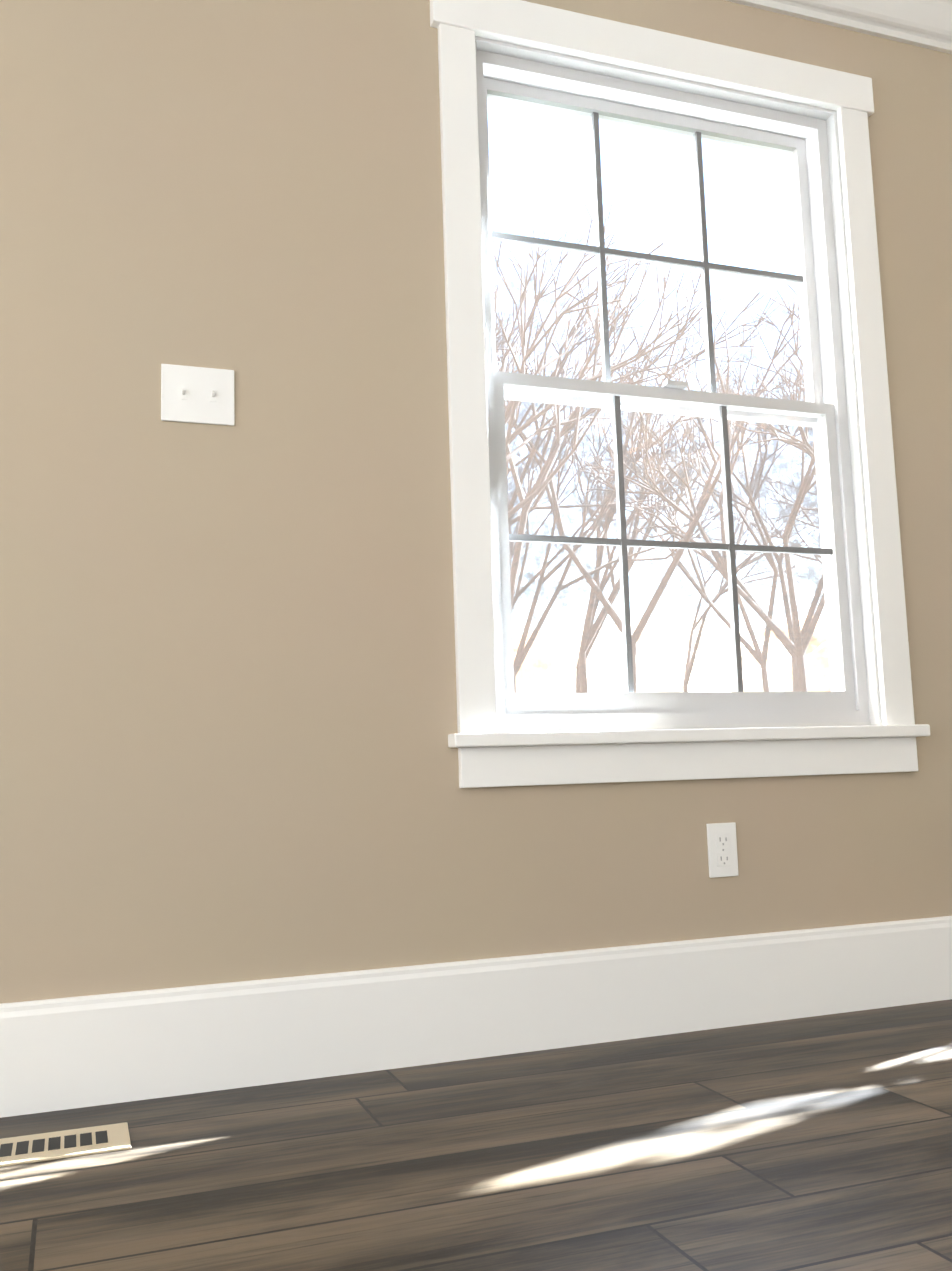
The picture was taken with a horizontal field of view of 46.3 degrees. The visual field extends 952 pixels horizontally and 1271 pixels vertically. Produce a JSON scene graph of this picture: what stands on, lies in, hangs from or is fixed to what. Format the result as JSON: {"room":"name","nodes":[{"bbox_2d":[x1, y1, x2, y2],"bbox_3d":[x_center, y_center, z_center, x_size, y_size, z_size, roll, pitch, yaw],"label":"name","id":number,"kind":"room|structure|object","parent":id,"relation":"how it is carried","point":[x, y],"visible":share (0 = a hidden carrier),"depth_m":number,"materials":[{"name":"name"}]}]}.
{"room":"empty living room","nodes":[
{"label":"empty living room","id":0,"kind":"room"},
{"bbox_2d":[0,999,951,1270],"bbox_3d":[1.383,0.514,-0.938,8.540,0.120,7.500,1,-7,-20],"label":"floor","id":1,"kind":"structure","parent":0,"point":[816,1143],"depth_m":1.71,"materials":[{"name":"brown wood"}]},
{"bbox_2d":[0,1122,130,1166],"bbox_3d":[-0.754,0.854,1.849,0.340,0.006,0.140,1,-7,-20],"label":"floor vent","id":2,"kind":"object","parent":1,"relation":"in","point":[25,1149],"visible":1,"depth_m":1.86,"materials":[{"name":"beige metal"}]},
{"bbox_2d":[0,0,951,1003],"bbox_3d":[0.096,-0.452,2.662,8.540,2.740,0.150,1,-7,-20],"label":"wall","id":3,"kind":"structure","parent":0,"point":[228,708],"depth_m":2.39,"materials":[{"name":"beige paint"}]},
{"bbox_2d":[161,364,234,425],"bbox_3d":[-0.582,-0.506,2.332,0.150,0.122,0.020,1,-7,-20],"label":"switch plate","id":4,"kind":"object","parent":3,"relation":"attached to","point":[192,394],"visible":1,"depth_m":2.33,"materials":[{"name":"white plastic"}]},
{"bbox_2d":[0,916,951,1117],"bbox_3d":[-0.020,0.796,2.367,7.850,0.200,0.016,1,-7,-20],"label":"baseboard","id":5,"kind":"structure","parent":3,"relation":"attached to","point":[56,1054],"depth_m":2.32,"materials":[{"name":"white wood"}]},
{"bbox_2d":[430,0,929,787],"bbox_3d":[0.490,-0.590,2.813,1.274,1.891,0.228,1,-7,-20],"label":"window","id":6,"kind":"structure","parent":3,"relation":"in","point":[810,120],"depth_m":2.80,"materials":[{"name":"white wood"}]},
{"bbox_2d":[706,822,738,877],"bbox_3d":[0.583,0.506,2.627,0.078,0.125,0.009,1,-7,-20],"label":"electrical outlet","id":7,"kind":"object","parent":3,"relation":"attached to","point":[722,850],"visible":1,"depth_m":2.62,"materials":[{"name":"white plastic"}]},
{"bbox_2d":[725,0,951,53],"bbox_3d":[-0.082,-1.765,2.626,7.850,0.132,0.120,1,-7,-20],"label":"crown molding","id":8,"kind":"structure","parent":3,"relation":"attached to","point":[927,24],"depth_m":3.01,"materials":[{"name":"white wood"}]},
{"label":"outside","id":9,"kind":"structure","parent":0,"visible":0},
{"bbox_3d":[-10.835,11.559,82.861,280.000,0.300,159.850,1,-7,-20],"label":"lawn","id":10,"kind":"structure","parent":9,"visible":0},
{"bbox_2d":[494,278,538,528],"bbox_3d":[-4.317,-3.341,26.361,12.003,15.434,10.744,1,-7,-20],"label":"tree","id":11,"kind":"object","parent":10,"relation":"on","point":[523,402],"depth_m":25.23,"materials":[{"name":"black plant"}]},
{"bbox_2d":[508,410,535,570],"bbox_3d":[-3.852,-2.960,36.197,12.054,17.008,12.054,1,-7,-20],"label":"tree","id":12,"kind":"object","parent":10,"relation":"on","point":[524,497],"depth_m":34.91,"materials":[{"name":"black plant"}]},
{"bbox_2d":[505,400,540,615],"bbox_3d":[-2.687,-1.601,22.506,8.279,10.952,7.878,1,-7,-20],"label":"tree","id":13,"kind":"object","parent":10,"relation":"on","point":[517,499],"depth_m":22.22,"materials":[{"name":"black plant"}]},
{"bbox_2d":[508,440,555,646],"bbox_3d":[-2.647,-1.651,42.640,11.424,15.877,12.615,1,-7,-20],"label":"tree","id":14,"kind":"object","parent":10,"relation":"on","point":[531,561],"depth_m":40.32,"materials":[{"name":"black plant"}]},
{"bbox_2d":[507,404,642,692],"bbox_3d":[0.707,-1.820,43.214,11.983,16.154,11.983,1,-7,-20],"label":"tree","id":15,"kind":"object","parent":10,"relation":"on","point":[558,577],"depth_m":41.00,"materials":[{"name":"black plant"}]},
{"bbox_2d":[498,324,651,692],"bbox_3d":[-0.543,-2.149,32.496,11.815,14.304,10.510,1,-7,-20],"label":"tree","id":16,"kind":"object","parent":10,"relation":"on","point":[548,563],"depth_m":31.97,"materials":[{"name":"black plant"}]},
{"bbox_2d":[489,152,702,633],"bbox_3d":[-0.883,-2.139,15.799,7.871,10.305,7.611,1,-7,-20],"label":"tree","id":17,"kind":"object","parent":10,"relation":"on","point":[513,405],"depth_m":14.49,"materials":[{"name":"black plant"}]},
{"bbox_2d":[492,203,699,638],"bbox_3d":[0.857,-2.601,24.259,11.497,13.144,8.764,1,-7,-20],"label":"tree","id":18,"kind":"object","parent":10,"relation":"on","point":[544,416],"depth_m":23.25,"materials":[{"name":"black plant"}]},
{"bbox_2d":[489,151,706,648],"bbox_3d":[0.142,-2.483,19.640,7.982,11.847,7.982,1,-7,-20],"label":"tree","id":19,"kind":"object","parent":10,"relation":"on","point":[521,529],"depth_m":19.05,"materials":[{"name":"black plant"}]},
{"bbox_2d":[496,308,743,692],"bbox_3d":[1.387,-1.872,26.615,10.308,12.230,9.892,1,-7,-20],"label":"tree","id":20,"kind":"object","parent":10,"relation":"on","point":[517,665],"depth_m":26.86,"materials":[{"name":"black plant"}]},
{"bbox_2d":[505,336,748,692],"bbox_3d":[3.642,-2.223,35.148,10.691,14.835,11.612,1,-7,-20],"label":"tree","id":21,"kind":"object","parent":10,"relation":"on","point":[606,577],"depth_m":33.67,"materials":[{"name":"black plant"}]},
{"bbox_2d":[494,238,793,692],"bbox_3d":[3.236,-3.229,30.845,11.534,15.819,12.333,1,-7,-20],"label":"tree","id":22,"kind":"object","parent":10,"relation":"on","point":[582,643],"depth_m":28.50,"materials":[{"name":"black plant"}]},
{"bbox_2d":[491,165,818,692],"bbox_3d":[2.736,-2.932,23.230,9.571,13.443,9.571,1,-7,-20],"label":"tree","id":23,"kind":"object","parent":10,"relation":"on","point":[648,612],"depth_m":22.22,"materials":[{"name":"black plant"}]},
{"bbox_2d":[513,613,830,692],"bbox_3d":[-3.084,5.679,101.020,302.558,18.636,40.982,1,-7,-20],"label":"hedge","id":24,"kind":"object","parent":10,"relation":"on","point":[678,675],"depth_m":98.56,"materials":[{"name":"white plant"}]},
{"bbox_2d":[548,428,817,691],"bbox_3d":[9.252,-1.310,48.806,12.447,15.946,11.330,1,-7,-20],"label":"tree","id":25,"kind":"object","parent":10,"relation":"on","point":[690,658],"depth_m":47.96,"materials":[{"name":"black plant"}]},
{"bbox_2d":[576,265,828,691],"bbox_3d":[7.182,-2.008,22.173,10.366,11.077,9.310,1,-7,-20],"label":"tree","id":26,"kind":"object","parent":10,"relation":"on","point":[797,632],"depth_m":21.86,"materials":[{"name":"black plant"}]},
{"bbox_2d":[581,330,827,691],"bbox_3d":[9.004,-2.548,36.510,12.100,15.480,11.001,1,-7,-20],"label":"tree","id":27,"kind":"object","parent":10,"relation":"on","point":[758,656],"depth_m":35.76,"materials":[{"name":"black plant"}]},
{"bbox_2d":[604,286,829,691],"bbox_3d":[8.466,-2.183,27.688,10.222,12.668,9.868,1,-7,-20],"label":"tree","id":28,"kind":"object","parent":10,"relation":"on","point":[794,659],"depth_m":26.91,"materials":[{"name":"black plant"}]},
{"bbox_2d":[647,234,829,671],"bbox_3d":[6.599,-1.986,19.131,7.251,10.335,7.255,1,-7,-20],"label":"tree","id":29,"kind":"object","parent":10,"relation":"on","point":[800,444],"depth_m":18.35,"materials":[{"name":"black plant"}]},
{"bbox_2d":[688,273,827,664],"bbox_3d":[10.116,-2.822,27.282,9.789,13.736,9.751,1,-7,-20],"label":"tree","id":30,"kind":"object","parent":10,"relation":"on","point":[765,484],"depth_m":26.03,"materials":[{"name":"black plant"}]},
{"bbox_2d":[706,251,824,619],"bbox_3d":[9.064,-2.601,22.211,8.901,12.150,8.105,1,-7,-20],"label":"tree","id":31,"kind":"object","parent":10,"relation":"on","point":[792,348],"depth_m":23.24,"materials":[{"name":"black plant"}]},
{"bbox_2d":[714,459,829,673],"bbox_3d":[16.445,-1.832,43.650,13.522,15.308,12.210,1,-7,-20],"label":"tree","id":32,"kind":"object","parent":10,"relation":"on","point":[818,560],"depth_m":45.62,"materials":[{"name":"black plant"}]},
{"bbox_2d":[734,360,829,680],"bbox_3d":[9.899,-1.868,24.103,8.704,11.096,8.926,1,-7,-20],"label":"tree","id":33,"kind":"object","parent":10,"relation":"on","point":[778,523],"depth_m":24.07,"materials":[{"name":"black plant"}]},
{"bbox_2d":[738,389,827,651],"bbox_3d":[13.309,-2.507,31.465,9.824,13.916,11.955,1,-7,-20],"label":"tree","id":34,"kind":"object","parent":10,"relation":"on","point":[786,515],"depth_m":34.29,"materials":[{"name":"black plant"}]},
{"bbox_2d":[765,458,828,663],"bbox_3d":[16.552,-1.821,41.636,11.292,14.796,10.534,1,-7,-20],"label":"tree","id":35,"kind":"object","parent":10,"relation":"on","point":[801,570],"depth_m":44.13,"materials":[{"name":"black plant"}]},
{"bbox_2d":[777,429,822,619],"bbox_3d":[14.494,-2.250,35.378,9.501,14.280,9.501,1,-7,-20],"label":"tree","id":36,"kind":"object","parent":10,"relation":"on","point":[798,521],"depth_m":36.32,"materials":[{"name":"black plant"}]}
]}

